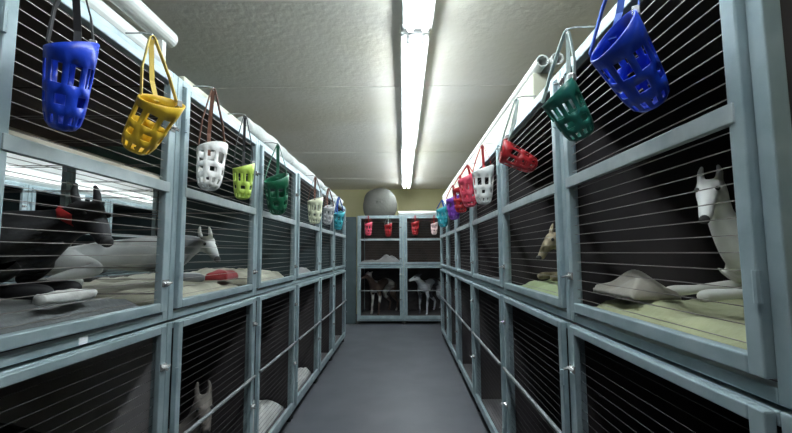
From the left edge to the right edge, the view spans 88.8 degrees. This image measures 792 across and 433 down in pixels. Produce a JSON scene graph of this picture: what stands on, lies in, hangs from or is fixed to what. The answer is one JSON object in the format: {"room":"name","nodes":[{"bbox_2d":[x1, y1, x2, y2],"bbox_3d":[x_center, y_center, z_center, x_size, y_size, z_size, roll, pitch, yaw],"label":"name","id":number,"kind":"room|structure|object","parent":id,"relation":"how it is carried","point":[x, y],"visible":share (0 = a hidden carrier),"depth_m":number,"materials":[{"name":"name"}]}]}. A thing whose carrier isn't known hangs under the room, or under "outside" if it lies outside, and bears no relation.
{"room":"dog kennel","nodes":[
{"label":"dog kennel","id":0,"kind":"room"},
{"bbox_2d":[6,152,152,196],"bbox_3d":[-4.546,0.253,3.022,0.100,2.480,10.300,0,-5,1],"label":"wall","id":1,"kind":"structure","parent":0,"point":[8,160],"depth_m":5.68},
{"bbox_2d":[102,0,617,189],"bbox_3d":[-1.368,-1.053,3.081,6.470,0.100,10.500,0,-5,1],"label":"ceiling","id":2,"kind":"structure","parent":0,"point":[221,43],"depth_m":2.76,"materials":[{"name":"paint"}]},
{"bbox_2d":[199,85,517,91],"bbox_3d":[-1.366,-0.991,3.176,6.270,0.006,0.070,0,-5,1],"label":"trim","id":3,"kind":"structure","parent":2,"relation":"attached to","point":[439,87],"depth_m":3.15,"materials":[{"name":"paint"}]},
{"bbox_2d":[289,151,472,154],"bbox_3d":[-1.329,-0.809,5.218,6.270,0.006,0.070,0,-5,1],"label":"trim","id":4,"kind":"structure","parent":2,"relation":"attached to","point":[444,151],"depth_m":5.18,"materials":[{"name":"paint"}]},
{"bbox_2d":[319,177,454,179],"bbox_3d":[-1.296,-0.649,7.010,6.270,0.006,0.070,0,-5,1],"label":"trim","id":5,"kind":"structure","parent":2,"relation":"attached to","point":[447,177],"depth_m":6.97,"materials":[{"name":"paint"}]},
{"bbox_2d":[401,144,414,188],"bbox_3d":[0.169,-0.687,6.159,0.164,0.096,2.750,0,-5,1],"label":"ceiling light","id":6,"kind":"object","parent":2,"relation":"attached to","point":[407,157],"visible":0.82,"depth_m":5.63,"materials":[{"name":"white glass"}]},
{"bbox_2d":[401,25,429,150],"bbox_3d":[0.131,-0.924,3.509,0.164,0.096,2.490,0,-5,1],"label":"ceiling light","id":7,"kind":"object","parent":2,"relation":"attached to","point":[414,47],"visible":0.92,"depth_m":2.84,"materials":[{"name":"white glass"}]},
{"bbox_2d":[402,0,435,34],"bbox_3d":[0.095,-1.148,1.004,0.164,0.096,2.460,0,-5,1],"label":"ceiling light","id":8,"kind":"object","parent":2,"relation":"attached to","point":[416,14],"visible":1,"depth_m":2.07,"materials":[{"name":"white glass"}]},
{"bbox_2d":[279,314,492,432],"bbox_3d":[-1.355,1.517,2.851,6.470,0.100,10.500,0,-5,1],"label":"floor","id":9,"kind":"structure","parent":0,"point":[384,376],"depth_m":3.57,"materials":[{"name":"concrete"}]},
{"bbox_2d":[0,281,15,283],"bbox_3d":[-3.877,1.016,3.093,1.125,0.963,0.996,0,-5,1],"label":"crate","id":10,"kind":"object","parent":9,"relation":"on","point":[6,282],"visible":0.09,"depth_m":3.51,"materials":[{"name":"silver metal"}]},
{"bbox_2d":[2,180,28,280],"bbox_3d":[-3.885,0.097,3.175,1.119,0.868,0.996,0,-5,1],"label":"crate","id":11,"kind":"object","parent":10,"relation":"on","point":[19,195],"visible":0.41,"depth_m":3.67,"materials":[{"name":"silver metal"}]},
{"bbox_2d":[5,172,152,206],"bbox_3d":[-3.381,-0.207,5.151,0.080,0.080,4.900,0,-5,1],"label":"pipe","id":12,"kind":"object","parent":11,"relation":"on","point":[9,178],"visible":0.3,"depth_m":4.00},
{"bbox_2d":[0,323,170,432],"bbox_3d":[-1.304,0.818,1.016,1.125,0.963,0.674,0,-5,1],"label":"crate","id":13,"kind":"object","parent":9,"relation":"on","point":[113,384],"visible":0.94,"depth_m":1.35,"materials":[{"name":"grey metal"}]},
{"bbox_2d":[0,0,179,367],"bbox_3d":[-1.312,-0.158,1.103,1.119,0.980,0.674,0,-5,1],"label":"crate","id":14,"kind":"object","parent":13,"relation":"on","point":[24,24],"depth_m":1.09,"materials":[{"name":"silver metal"}]},
{"bbox_2d":[0,298,138,334],"bbox_3d":[-1.315,0.261,1.075,0.930,0.065,0.540,0,-5,1],"label":"bedding","id":15,"kind":"object","parent":14,"relation":"on","point":[7,305],"visible":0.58,"depth_m":1.07,"materials":[{"name":"grey fabric"}]},
{"bbox_2d":[0,183,113,299],"bbox_3d":[-1.273,0.065,1.173,0.894,0.345,0.436,1,-5,-16],"label":"greyhound","id":16,"kind":"object","parent":15,"relation":"on","point":[20,254],"visible":0.88,"depth_m":1.16,"materials":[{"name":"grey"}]},
{"bbox_2d":[32,288,96,305],"bbox_3d":[-0.866,0.209,1.067,0.044,0.035,0.170,0,-5,1],"label":"rolled towel","id":17,"kind":"object","parent":15,"relation":"on","point":[75,296],"visible":0.95,"depth_m":1.03,"materials":[{"name":"white fabric"}]},
{"bbox_2d":[42,0,99,131],"bbox_3d":[-0.715,-0.377,0.883,0.148,0.380,0.094,-4,-6,34],"label":"muzzle","id":18,"kind":"object","parent":14,"relation":"hanging from","point":[64,105],"visible":1,"depth_m":0.86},
{"bbox_2d":[42,41,99,131],"bbox_3d":[-0.705,-0.287,0.877,0.099,0.198,0.134,2,-6,-28],"label":"basket","id":19,"kind":"object","parent":18,"relation":"on","point":[64,105],"depth_m":0.86,"materials":[{"name":"blue plastic"}]},
{"bbox_2d":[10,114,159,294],"bbox_3d":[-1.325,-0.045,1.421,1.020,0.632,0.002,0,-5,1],"label":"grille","id":20,"kind":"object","parent":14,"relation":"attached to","point":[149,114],"depth_m":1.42,"materials":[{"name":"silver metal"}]},
{"bbox_2d":[81,0,162,62],"bbox_3d":[-0.846,-0.579,1.106,0.072,0.072,0.590,0,-5,1],"label":"pipe","id":21,"kind":"object","parent":14,"relation":"on","point":[98,6],"visible":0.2,"depth_m":1.19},
{"bbox_2d":[110,0,177,47],"bbox_3d":[-0.847,-0.686,1.141,0.066,0.066,0.720,0,-5,1],"label":"pipe","id":22,"kind":"object","parent":14,"relation":"on","point":[136,10],"visible":0.8,"depth_m":1.34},
{"bbox_2d":[121,32,185,154],"bbox_3d":[-0.697,-0.360,1.172,0.158,0.363,0.130,-4,-7,39],"label":"muzzle","id":23,"kind":"object","parent":14,"relation":"hanging from","point":[136,128],"visible":1,"depth_m":1.15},
{"bbox_2d":[121,93,185,154],"bbox_3d":[-0.699,-0.267,1.152,0.170,0.175,0.111,-1,-5,13],"label":"basket","id":24,"kind":"object","parent":23,"relation":"on","point":[136,128],"depth_m":1.14,"materials":[{"name":"yellow plastic"}]},
{"bbox_2d":[100,271,148,277],"bbox_3d":[-3.841,1.194,5.084,1.125,0.963,0.996,0,-5,1],"label":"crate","id":25,"kind":"object","parent":9,"relation":"on","point":[113,275],"visible":0.04,"depth_m":5.10,"materials":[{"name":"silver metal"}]},
{"bbox_2d":[104,199,151,273],"bbox_3d":[-3.848,0.275,5.167,1.119,0.868,0.996,0,-5,1],"label":"crate","id":26,"kind":"object","parent":25,"relation":"on","point":[123,230],"visible":0.2,"depth_m":5.65,"materials":[{"name":"silver metal"}]},
{"bbox_3d":[-3.466,-0.207,5.153,0.080,0.080,4.900,0,-5,1],"label":"pipe","id":27,"kind":"object","parent":26,"relation":"on","visible":0},
{"bbox_2d":[5,165,152,201],"bbox_3d":[-3.424,-0.277,5.158,0.080,0.080,4.900,0,-5,1],"label":"pipe","id":28,"kind":"object","parent":27,"relation":"on","point":[18,170],"visible":0.25,"depth_m":4.07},
{"bbox_2d":[122,297,257,432],"bbox_3d":[-1.291,0.884,1.757,1.125,0.963,0.806,0,-5,1],"label":"crate","id":29,"kind":"object","parent":9,"relation":"on","point":[214,344],"visible":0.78,"depth_m":2.13,"materials":[{"name":"grey metal"}]},
{"bbox_2d":[3,76,260,319],"bbox_3d":[-1.299,-0.048,1.840,1.119,0.892,0.806,0,-5,1],"label":"crate","id":30,"kind":"object","parent":29,"relation":"on","point":[188,123],"depth_m":1.70,"materials":[{"name":"silver metal"}]},
{"bbox_2d":[3,162,63,274],"bbox_3d":[-1.840,0.011,1.845,0.002,0.662,0.746,0,-5,1],"label":"grille","id":31,"kind":"object","parent":30,"relation":"attached to","point":[62,184],"depth_m":2.19,"materials":[{"name":"silver metal"}]},
{"bbox_2d":[4,117,159,293],"bbox_3d":[-1.325,-0.043,1.447,1.020,0.632,0.002,0,-5,1],"label":"grille","id":32,"kind":"object","parent":30,"relation":"attached to","point":[103,117],"depth_m":1.45,"materials":[{"name":"silver metal"}]},
{"bbox_2d":[5,280,236,305],"bbox_3d":[-1.301,0.329,1.807,0.930,0.060,0.690,0,-5,1],"label":"bedding","id":33,"kind":"object","parent":30,"relation":"on","point":[144,287],"visible":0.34,"depth_m":1.76,"materials":[{"name":"beige fabric"}]},
{"bbox_2d":[37,226,220,284],"bbox_3d":[-1.186,0.167,1.805,0.712,0.259,0.371,3,-6,-30],"label":"greyhound","id":34,"kind":"object","parent":33,"relation":"on","point":[123,254],"visible":0.61,"depth_m":1.72,"materials":[{"name":"grey"}]},
{"bbox_2d":[205,269,237,279],"bbox_3d":[-0.892,0.297,2.078,0.110,0.051,0.140,0,-5,1],"label":"blanket","id":35,"kind":"object","parent":33,"relation":"on","point":[228,275],"visible":0.92,"depth_m":2.02,"materials":[{"name":"red fabric"}]},
{"bbox_2d":[69,164,248,279],"bbox_3d":[-1.311,0.027,2.228,1.020,0.632,0.002,0,-5,1],"label":"grille","id":36,"kind":"object","parent":30,"relation":"attached to","point":[225,164],"depth_m":2.23,"materials":[{"name":"silver metal"}]},
{"bbox_2d":[193,85,227,190],"bbox_3d":[-0.705,-0.300,1.560,0.120,0.413,0.123,-4,-7,39],"label":"muzzle","id":37,"kind":"object","parent":30,"relation":"hanging from","point":[220,148],"visible":1,"depth_m":1.53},
{"bbox_2d":[196,141,227,190],"bbox_3d":[-0.704,-0.191,1.550,0.117,0.194,0.124,4,-7,-39],"label":"basket","id":38,"kind":"object","parent":37,"relation":"on","point":[220,148],"depth_m":1.51,"materials":[{"name":"white plastic"}]},
{"bbox_2d":[228,113,254,199],"bbox_3d":[-0.709,-0.279,1.847,0.122,0.404,0.100,2,-6,-22],"label":"muzzle","id":39,"kind":"object","parent":30,"relation":"hanging from","point":[239,193],"visible":1,"depth_m":1.83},
{"bbox_2d":[232,163,254,199],"bbox_3d":[-0.695,-0.162,1.842,0.094,0.170,0.100,2,-6,-22],"label":"basket","id":40,"kind":"object","parent":39,"relation":"on","point":[239,193],"depth_m":1.82,"materials":[{"name":"plastic"}]},
{"bbox_3d":[-1.297,1.244,1.725,0.930,0.065,0.690,0,-5,1],"label":"bedding","id":41,"kind":"object","parent":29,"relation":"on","visible":0},
{"bbox_2d":[168,380,213,432],"bbox_3d":[-1.226,1.001,1.874,0.824,0.440,0.414,0,-5,-5],"label":"greyhound","id":42,"kind":"object","parent":41,"relation":"on","point":[199,396],"visible":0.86,"depth_m":1.84,"materials":[{"name":"grey"}]},
{"bbox_2d":[227,285,297,432],"bbox_3d":[-1.276,0.957,2.569,1.125,0.963,0.816,0,-5,1],"label":"crate","id":43,"kind":"object","parent":9,"relation":"on","point":[275,310],"visible":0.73,"depth_m":2.93,"materials":[{"name":"grey metal"}]},
{"bbox_2d":[69,139,298,294],"bbox_3d":[-1.284,0.037,2.651,1.119,0.868,0.816,0,-5,1],"label":"crate","id":44,"kind":"object","parent":43,"relation":"on","point":[275,250],"visible":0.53,"depth_m":3.01,"materials":[{"name":"silver metal"}]},
{"bbox_2d":[74,178,151,270],"bbox_3d":[-1.825,0.083,2.657,0.002,0.662,0.756,0,-5,1],"label":"grille","id":45,"kind":"object","parent":44,"relation":"attached to","point":[74,178],"depth_m":2.68,"materials":[{"name":"silver metal"}]},
{"bbox_2d":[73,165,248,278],"bbox_3d":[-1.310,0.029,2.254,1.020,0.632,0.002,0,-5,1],"label":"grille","id":46,"kind":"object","parent":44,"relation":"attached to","point":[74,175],"depth_m":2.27,"materials":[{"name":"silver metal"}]},
{"bbox_2d":[96,268,283,285],"bbox_3d":[-1.286,0.382,2.625,0.930,0.101,0.690,0,-5,1],"label":"bedding","id":47,"kind":"object","parent":44,"relation":"on","point":[143,277],"visible":0.3,"depth_m":2.49,"materials":[{"name":"beige fabric"}]},
{"bbox_2d":[237,116,292,163],"bbox_3d":[-0.822,-0.463,2.592,0.121,0.100,0.850,0,-5,1],"label":"rolled blanket","id":48,"kind":"object","parent":44,"relation":"on","point":[256,130],"visible":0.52,"depth_m":2.41,"materials":[{"name":"white fabric"}]},
{"bbox_2d":[264,142,288,214],"bbox_3d":[-0.692,-0.223,2.336,0.136,0.428,0.194,2,-5,-20],"label":"muzzle","id":49,"kind":"object","parent":44,"relation":"hanging from","point":[278,181],"visible":1,"depth_m":2.32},
{"bbox_2d":[264,173,288,214],"bbox_3d":[-0.686,-0.132,2.330,0.139,0.245,0.193,1,-5,-10],"label":"basket","id":50,"kind":"object","parent":49,"relation":"on","point":[278,181],"depth_m":2.31,"materials":[{"name":"green plastic"}]},
{"bbox_2d":[253,399,282,432],"bbox_3d":[-1.277,1.252,2.547,0.940,0.196,0.690,0,-5,1],"label":"bedding","id":51,"kind":"object","parent":43,"relation":"on","point":[268,403],"visible":0.13,"depth_m":2.63,"materials":[{"name":"white fabric"}]},
{"bbox_2d":[275,278,321,418],"bbox_3d":[-1.261,1.031,3.400,1.125,0.963,0.846,0,-5,1],"label":"crate","id":52,"kind":"object","parent":9,"relation":"on","point":[307,322],"visible":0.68,"depth_m":3.77,"materials":[{"name":"grey metal"}]},
{"bbox_2d":[294,367,310,388],"bbox_3d":[-1.262,1.342,3.377,0.940,0.164,0.720,0,-5,1],"label":"bedding","id":53,"kind":"object","parent":52,"relation":"on","point":[305,371],"visible":0.07,"depth_m":3.55,"materials":[{"name":"white fabric"}]},
{"bbox_2d":[295,169,320,283],"bbox_3d":[-1.269,0.111,3.482,1.119,0.868,0.846,0,-5,1],"label":"crate","id":54,"kind":"object","parent":52,"relation":"on","point":[307,234],"visible":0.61,"depth_m":3.84,"materials":[{"name":"metal"}]},
{"bbox_2d":[290,157,323,188],"bbox_3d":[-0.803,-0.369,3.617,0.116,0.096,1.150,0,-5,1],"label":"rolled blanket","id":55,"kind":"object","parent":54,"relation":"on","point":[303,169],"visible":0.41,"depth_m":3.38,"materials":[{"name":"white fabric"}]},
{"bbox_2d":[306,175,322,223],"bbox_3d":[-0.670,-0.142,3.348,0.125,0.410,0.136,4,-6,-37],"label":"muzzle","id":56,"kind":"object","parent":54,"relation":"hanging from","point":[318,202],"visible":1,"depth_m":3.33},
{"bbox_2d":[307,197,322,223],"bbox_3d":[-0.668,-0.052,3.343,0.128,0.230,0.135,1,-5,-16],"label":"basket","id":57,"kind":"object","parent":56,"relation":"on","point":[318,201],"depth_m":3.32,"materials":[{"name":"beige plastic"}]},
{"bbox_2d":[303,274,335,381],"bbox_3d":[-1.246,1.103,4.212,1.125,0.963,0.776,0,-5,1],"label":"crate","id":58,"kind":"object","parent":9,"relation":"on","point":[326,307],"visible":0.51,"depth_m":4.55,"materials":[{"name":"grey metal"}]},
{"bbox_2d":[318,188,334,276],"bbox_3d":[-1.254,0.183,4.294,1.119,0.868,0.776,0,-5,1],"label":"crate","id":59,"kind":"object","parent":58,"relation":"on","point":[326,253],"visible":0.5,"depth_m":4.62,"materials":[{"name":"metal"}]},
{"bbox_2d":[323,187,334,224],"bbox_3d":[-0.660,-0.108,3.945,0.139,0.372,0.110,-5,-7,41],"label":"muzzle","id":60,"kind":"object","parent":59,"relation":"hanging from","point":[330,208],"visible":1,"depth_m":3.93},
{"bbox_2d":[323,205,334,224],"bbox_3d":[-0.654,-0.022,3.938,0.111,0.199,0.130,3,-6,-33],"label":"basket","id":61,"kind":"object","parent":60,"relation":"on","point":[328,219],"depth_m":3.92,"materials":[{"name":"grey plastic"}]},
{"bbox_2d":[334,196,344,229],"bbox_3d":[-0.647,-0.042,4.575,0.136,0.390,0.121,-5,-7,43],"label":"muzzle","id":62,"kind":"object","parent":59,"relation":"hanging from","point":[340,214],"visible":0.98,"depth_m":4.55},
{"bbox_2d":[334,211,344,229],"bbox_3d":[-0.643,0.043,4.567,0.122,0.220,0.129,3,-6,-33],"label":"basket","id":63,"kind":"object","parent":62,"relation":"on","point":[340,214],"depth_m":4.54,"materials":[{"name":"teal plastic"}]},
{"bbox_2d":[319,270,346,359],"bbox_3d":[-1.230,1.181,5.078,1.125,0.963,0.956,0,-5,1],"label":"crate","id":64,"kind":"object","parent":9,"relation":"on","point":[339,329],"visible":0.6,"depth_m":5.50,"materials":[{"name":"grey metal"}]},
{"bbox_2d":[333,198,346,272],"bbox_3d":[-1.238,0.261,5.161,1.119,0.868,0.956,0,-5,1],"label":"crate","id":65,"kind":"object","parent":64,"relation":"on","point":[340,260],"visible":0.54,"depth_m":5.58,"materials":[{"name":"metal"}]},
{"bbox_2d":[342,217,355,323],"bbox_3d":[-1.207,0.918,6.949,1.050,1.820,0.020,0,-5,1],"label":"plywood sheet","id":66,"kind":"object","parent":9,"relation":"on","point":[350,265],"visible":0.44,"depth_m":6.93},
{"bbox_2d":[357,266,403,323],"bbox_3d":[-0.256,1.382,7.380,0.786,0.963,1.125,0,-5,1],"label":"crate","id":67,"kind":"object","parent":9,"relation":"on","point":[395,273],"visible":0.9,"depth_m":7.62,"materials":[{"name":"grey metal"}]},
{"bbox_2d":[357,215,402,265],"bbox_3d":[-0.260,0.462,7.465,0.786,0.868,1.119,0,-5,1],"label":"crate","id":68,"kind":"object","parent":67,"relation":"on","point":[375,246],"visible":0.99,"depth_m":7.88,"materials":[{"name":"silver metal"}]},
{"bbox_2d":[363,188,396,215],"bbox_3d":[-0.288,-0.255,7.353,0.624,0.538,0.351,0,-5,1],"label":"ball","id":69,"kind":"object","parent":68,"relation":"on","point":[377,201],"visible":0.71,"depth_m":7.22,"materials":[{"name":"grey"}]},
{"bbox_2d":[362,254,399,261],"bbox_3d":[-0.265,0.769,7.377,0.680,0.164,0.780,0,-5,1],"label":"bedding","id":70,"kind":"object","parent":68,"relation":"on","point":[386,258],"visible":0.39,"depth_m":7.01,"materials":[{"name":"grey fabric"}]},
{"bbox_2d":[384,215,391,236],"bbox_3d":[-0.131,0.155,6.873,0.135,0.379,0.139,5,-7,-44],"label":"muzzle","id":71,"kind":"object","parent":68,"relation":"hanging from","point":[388,231],"visible":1,"depth_m":6.85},
{"bbox_2d":[361,271,398,314],"bbox_3d":[-0.298,1.379,7.375,0.266,0.776,1.053,-3,-6,31],"label":"greyhound","id":72,"kind":"object","parent":67,"relation":"on","point":[385,283],"visible":0.97,"depth_m":7.33,"materials":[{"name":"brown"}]},
{"bbox_2d":[404,266,442,323],"bbox_3d":[0.534,1.377,7.366,0.786,0.963,1.125,0,-5,1],"label":"crate","id":73,"kind":"object","parent":9,"relation":"on","point":[411,297],"visible":0.56,"depth_m":7.87,"materials":[{"name":"grey metal"}]},
{"bbox_2d":[403,215,443,265],"bbox_3d":[0.529,0.457,7.451,0.786,0.868,1.119,0,-5,1],"label":"crate","id":74,"kind":"object","parent":73,"relation":"on","point":[422,249],"visible":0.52,"depth_m":7.96,"materials":[{"name":"silver metal"}]},
{"bbox_2d":[411,215,418,234],"bbox_3d":[0.326,0.140,6.870,0.133,0.353,0.136,5,-7,-43],"label":"muzzle","id":75,"kind":"object","parent":74,"relation":"hanging from","point":[415,223],"visible":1,"depth_m":6.83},
{"bbox_2d":[399,211,438,214],"bbox_3d":[0.484,-0.056,7.055,0.880,0.080,0.080,0,-5,1],"label":"pipe","id":76,"kind":"object","parent":74,"relation":"on","point":[400,212],"visible":0.52,"depth_m":7.02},
{"bbox_2d":[431,215,437,234],"bbox_3d":[0.645,0.136,6.870,0.117,0.350,0.130,4,-6,-38],"label":"muzzle","id":77,"kind":"object","parent":74,"relation":"hanging from","point":[433,224],"visible":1,"depth_m":6.83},
{"bbox_2d":[431,222,437,234],"bbox_3d":[0.649,0.201,6.861,0.122,0.219,0.115,0,-5,1],"label":"basket","id":78,"kind":"object","parent":77,"relation":"on","point":[433,224],"depth_m":6.83,"materials":[{"name":"white plastic"}]},
{"bbox_2d":[407,274,440,314],"bbox_3d":[0.552,1.395,7.355,0.265,0.731,1.041,-4,-6,34],"label":"greyhound","id":79,"kind":"object","parent":73,"relation":"on","point":[421,285],"visible":0.77,"depth_m":7.27,"materials":[{"name":"grey"}]},
{"bbox_2d":[439,269,451,350],"bbox_3d":[1.175,1.200,5.424,1.125,0.963,0.896,0,-5,1],"label":"crate","id":80,"kind":"object","parent":9,"relation":"on","point":[443,273],"visible":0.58,"depth_m":5.83,"materials":[{"name":"grey metal"}]},
{"bbox_2d":[438,203,450,270],"bbox_3d":[1.174,0.280,5.507,1.119,0.868,0.896,0,-5,1],"label":"crate","id":81,"kind":"object","parent":80,"relation":"on","point":[443,230],"visible":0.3,"depth_m":5.89,"materials":[{"name":"silver metal"}]},
{"bbox_2d":[446,272,462,371],"bbox_3d":[1.159,1.120,4.538,1.125,0.963,0.876,0,-5,1],"label":"crate","id":82,"kind":"object","parent":9,"relation":"on","point":[451,277],"visible":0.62,"depth_m":4.94,"materials":[{"name":"grey metal"}]},
{"bbox_2d":[446,195,460,274],"bbox_3d":[1.158,0.201,4.620,1.119,0.868,0.876,0,-5,1],"label":"crate","id":83,"kind":"object","parent":82,"relation":"on","point":[451,226],"visible":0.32,"depth_m":5.01,"materials":[{"name":"silver metal"}]},
{"bbox_2d":[436,200,447,226],"bbox_3d":[0.555,-0.044,4.863,0.144,0.348,0.152,-3,-6,30],"label":"muzzle","id":84,"kind":"object","parent":83,"relation":"hanging from","point":[444,219],"visible":0.94,"depth_m":4.83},
{"bbox_2d":[454,276,480,408],"bbox_3d":[1.142,1.038,3.612,1.125,0.963,0.976,0,-5,1],"label":"crate","id":85,"kind":"object","parent":9,"relation":"on","point":[464,287],"visible":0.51,"depth_m":4.06,"materials":[{"name":"grey metal"}]},
{"bbox_2d":[454,184,478,280],"bbox_3d":[1.141,0.118,3.694,1.119,0.868,0.976,0,-5,1],"label":"crate","id":86,"kind":"object","parent":85,"relation":"on","point":[464,222],"visible":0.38,"depth_m":4.14,"materials":[{"name":"silver metal"}]},
{"bbox_2d":[446,184,459,219],"bbox_3d":[0.540,-0.140,3.807,0.140,0.345,0.156,-3,-6,24],"label":"muzzle","id":87,"kind":"object","parent":86,"relation":"hanging from","point":[453,215],"visible":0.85,"depth_m":3.79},
{"bbox_2d":[446,195,459,219],"bbox_3d":[0.537,-0.087,3.804,0.133,0.239,0.156,-3,-6,24],"label":"basket","id":88,"kind":"object","parent":87,"relation":"on","point":[453,215],"depth_m":3.78,"materials":[{"name":"purple plastic"}]},
{"bbox_2d":[452,174,467,212],"bbox_3d":[0.532,-0.193,3.318,0.135,0.326,0.138,-5,-7,41],"label":"muzzle","id":89,"kind":"object","parent":86,"relation":"hanging from","point":[457,201],"visible":0.62,"depth_m":3.29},
{"bbox_2d":[442,73,555,204],"bbox_3d":[0.696,-0.377,3.857,0.104,0.148,4.160,0,-5,1],"label":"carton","id":90,"kind":"object","parent":86,"relation":"on","point":[536,83],"visible":0.34,"depth_m":2.19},
{"bbox_2d":[442,54,548,196],"bbox_3d":[0.668,-0.481,3.837,0.054,0.054,4.220,0,-5,1],"label":"pipe","id":91,"kind":"object","parent":90,"relation":"on","point":[542,61],"visible":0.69,"depth_m":2.12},
{"bbox_2d":[542,52,563,72],"bbox_3d":[0.723,-0.482,3.826,0.054,0.054,4.240,0,-5,1],"label":"pipe","id":92,"kind":"object","parent":90,"relation":"on","point":[560,59],"visible":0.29,"depth_m":1.74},
{"bbox_2d":[470,283,508,432],"bbox_3d":[1.125,0.951,2.641,1.125,0.963,0.966,0,-5,1],"label":"crate","id":93,"kind":"object","parent":9,"relation":"on","point":[489,346],"visible":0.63,"depth_m":3.08,"materials":[{"name":"grey metal"}]},
{"bbox_2d":[470,139,504,293],"bbox_3d":[1.123,0.031,2.723,1.119,0.868,0.966,0,-5,1],"label":"crate","id":94,"kind":"object","parent":93,"relation":"on","point":[487,242],"visible":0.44,"depth_m":3.16,"materials":[{"name":"silver metal"}]},
{"bbox_2d":[457,163,478,206],"bbox_3d":[0.518,-0.229,2.921,0.139,0.324,0.163,-4,-6,35],"label":"muzzle","id":95,"kind":"object","parent":94,"relation":"hanging from","point":[468,179],"visible":0.82,"depth_m":2.89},
{"bbox_2d":[472,143,495,203],"bbox_3d":[0.513,-0.255,2.385,0.128,0.368,0.120,-4,-6,37],"label":"muzzle","id":96,"kind":"object","parent":94,"relation":"hanging from","point":[488,171],"visible":1,"depth_m":2.35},
{"bbox_2d":[472,165,493,203],"bbox_3d":[0.513,-0.186,2.379,0.128,0.229,0.120,-2,-5,18],"label":"basket","id":97,"kind":"object","parent":96,"relation":"on","point":[488,171],"depth_m":2.35,"materials":[{"name":"white plastic"}]},
{"bbox_2d":[499,296,575,432],"bbox_3d":[1.108,0.869,1.725,1.125,0.963,0.866,0,-5,1],"label":"crate","id":98,"kind":"object","parent":9,"relation":"on","point":[536,339],"visible":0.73,"depth_m":2.14,"materials":[{"name":"grey metal"}]},
{"bbox_2d":[496,70,570,319],"bbox_3d":[1.106,-0.051,1.807,1.119,0.868,0.866,0,-5,1],"label":"crate","id":99,"kind":"object","parent":98,"relation":"on","point":[533,201],"visible":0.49,"depth_m":2.16,"materials":[{"name":"silver metal"}]},
{"bbox_2d":[497,95,537,172],"bbox_3d":[0.499,-0.340,1.673,0.163,0.325,0.090,0,-5,-3],"label":"muzzle","id":100,"kind":"object","parent":99,"relation":"hanging from","point":[506,147],"visible":1,"depth_m":1.64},
{"bbox_2d":[499,139,537,172],"bbox_3d":[0.501,-0.249,1.655,0.155,0.141,0.090,-1,-5,6],"label":"basket","id":101,"kind":"object","parent":100,"relation":"on","point":[506,147],"depth_m":1.63,"materials":[{"name":"red plastic"}]},
{"bbox_2d":[519,279,557,295],"bbox_3d":[1.113,0.316,1.774,0.940,0.055,0.730,0,-5,1],"label":"bedding","id":102,"kind":"object","parent":99,"relation":"on","point":[551,287],"visible":0.02,"depth_m":1.90,"materials":[{"name":"green fabric"}]},
{"bbox_2d":[536,223,557,280],"bbox_3d":[1.006,0.165,1.923,0.744,0.272,0.349,0,-5,-5],"label":"greyhound","id":103,"kind":"object","parent":102,"relation":"on","point":[549,243],"visible":0.24,"depth_m":1.88,"materials":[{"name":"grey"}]},
{"bbox_2d":[563,323,791,432],"bbox_3d":[1.093,0.796,0.903,1.125,0.963,0.776,0,-5,1],"label":"crate","id":104,"kind":"object","parent":9,"relation":"on","point":[618,386],"visible":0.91,"depth_m":1.29,"materials":[{"name":"grey metal"}]},
{"bbox_2d":[553,0,791,409],"bbox_3d":[1.091,-0.124,0.985,1.119,0.868,0.776,0,-5,1],"label":"crate","id":105,"kind":"object","parent":104,"relation":"on","point":[630,184],"visible":0.85,"depth_m":1.02,"materials":[{"name":"silver metal"}]},
{"bbox_2d":[541,26,594,141],"bbox_3d":[0.482,-0.381,1.154,0.142,0.335,0.117,4,-6,-37],"label":"muzzle","id":106,"kind":"object","parent":105,"relation":"hanging from","point":[569,90],"visible":1,"depth_m":1.13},
{"bbox_2d":[542,77,593,141],"bbox_3d":[0.481,-0.298,1.145,0.136,0.167,0.116,4,-6,-37],"label":"basket","id":107,"kind":"object","parent":106,"relation":"on","point":[569,90],"depth_m":1.12,"materials":[{"name":"green plastic"}]},
{"bbox_2d":[588,0,669,112],"bbox_3d":[0.477,-0.399,0.840,0.175,0.356,0.106,3,-6,-33],"label":"muzzle","id":108,"kind":"object","parent":105,"relation":"hanging from","point":[628,33],"visible":1,"depth_m":0.81,"materials":[{"name":"plastic"}]},
{"bbox_2d":[593,298,746,349],"bbox_3d":[1.109,0.241,0.957,0.980,0.060,0.670,0,-5,1],"label":"bedding","id":109,"kind":"object","parent":105,"relation":"in","point":[734,313],"visible":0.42,"depth_m":0.98,"materials":[{"name":"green fabric"}]},
{"bbox_2d":[593,270,680,299],"bbox_3d":[0.695,0.194,1.190,0.125,0.075,0.230,0,-5,1],"label":"blanket","id":110,"kind":"object","parent":109,"relation":"on","point":[653,285],"visible":0.94,"depth_m":1.10,"materials":[{"name":"beige fabric"}]},
{"bbox_2d":[667,165,742,301],"bbox_3d":[1.117,0.038,1.110,0.682,0.372,0.323,0,-5,-2],"label":"greyhound","id":111,"kind":"object","parent":109,"relation":"on","point":[719,194],"visible":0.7,"depth_m":1.10,"materials":[{"name":"grey"}]},
{"bbox_3d":[-3.859,1.105,4.089,1.125,0.963,0.996,0,-5,1],"label":"crate","id":112,"kind":"object","parent":9,"relation":"on","visible":0},
{"bbox_2d":[27,184,107,277],"bbox_3d":[-3.866,0.185,4.171,1.119,0.868,0.996,0,-5,1],"label":"crate","id":113,"kind":"object","parent":112,"relation":"on","point":[35,197],"visible":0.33,"depth_m":4.41,"materials":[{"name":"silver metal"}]},
{"bbox_2d":[384,223,391,236],"bbox_3d":[-0.131,0.225,6.870,0.133,0.240,0.141,0,-5,1],"label":"basket","id":114,"kind":"object","parent":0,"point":[388,231],"depth_m":6.84,"materials":[{"name":"red plastic"}]},
{"bbox_2d":[331,189,446,313],"bbox_3d":[-1.267,0.695,8.145,6.470,2.480,0.100,0,-5,1],"label":"wall","id":115,"kind":"structure","parent":0,"point":[353,199],"depth_m":8.16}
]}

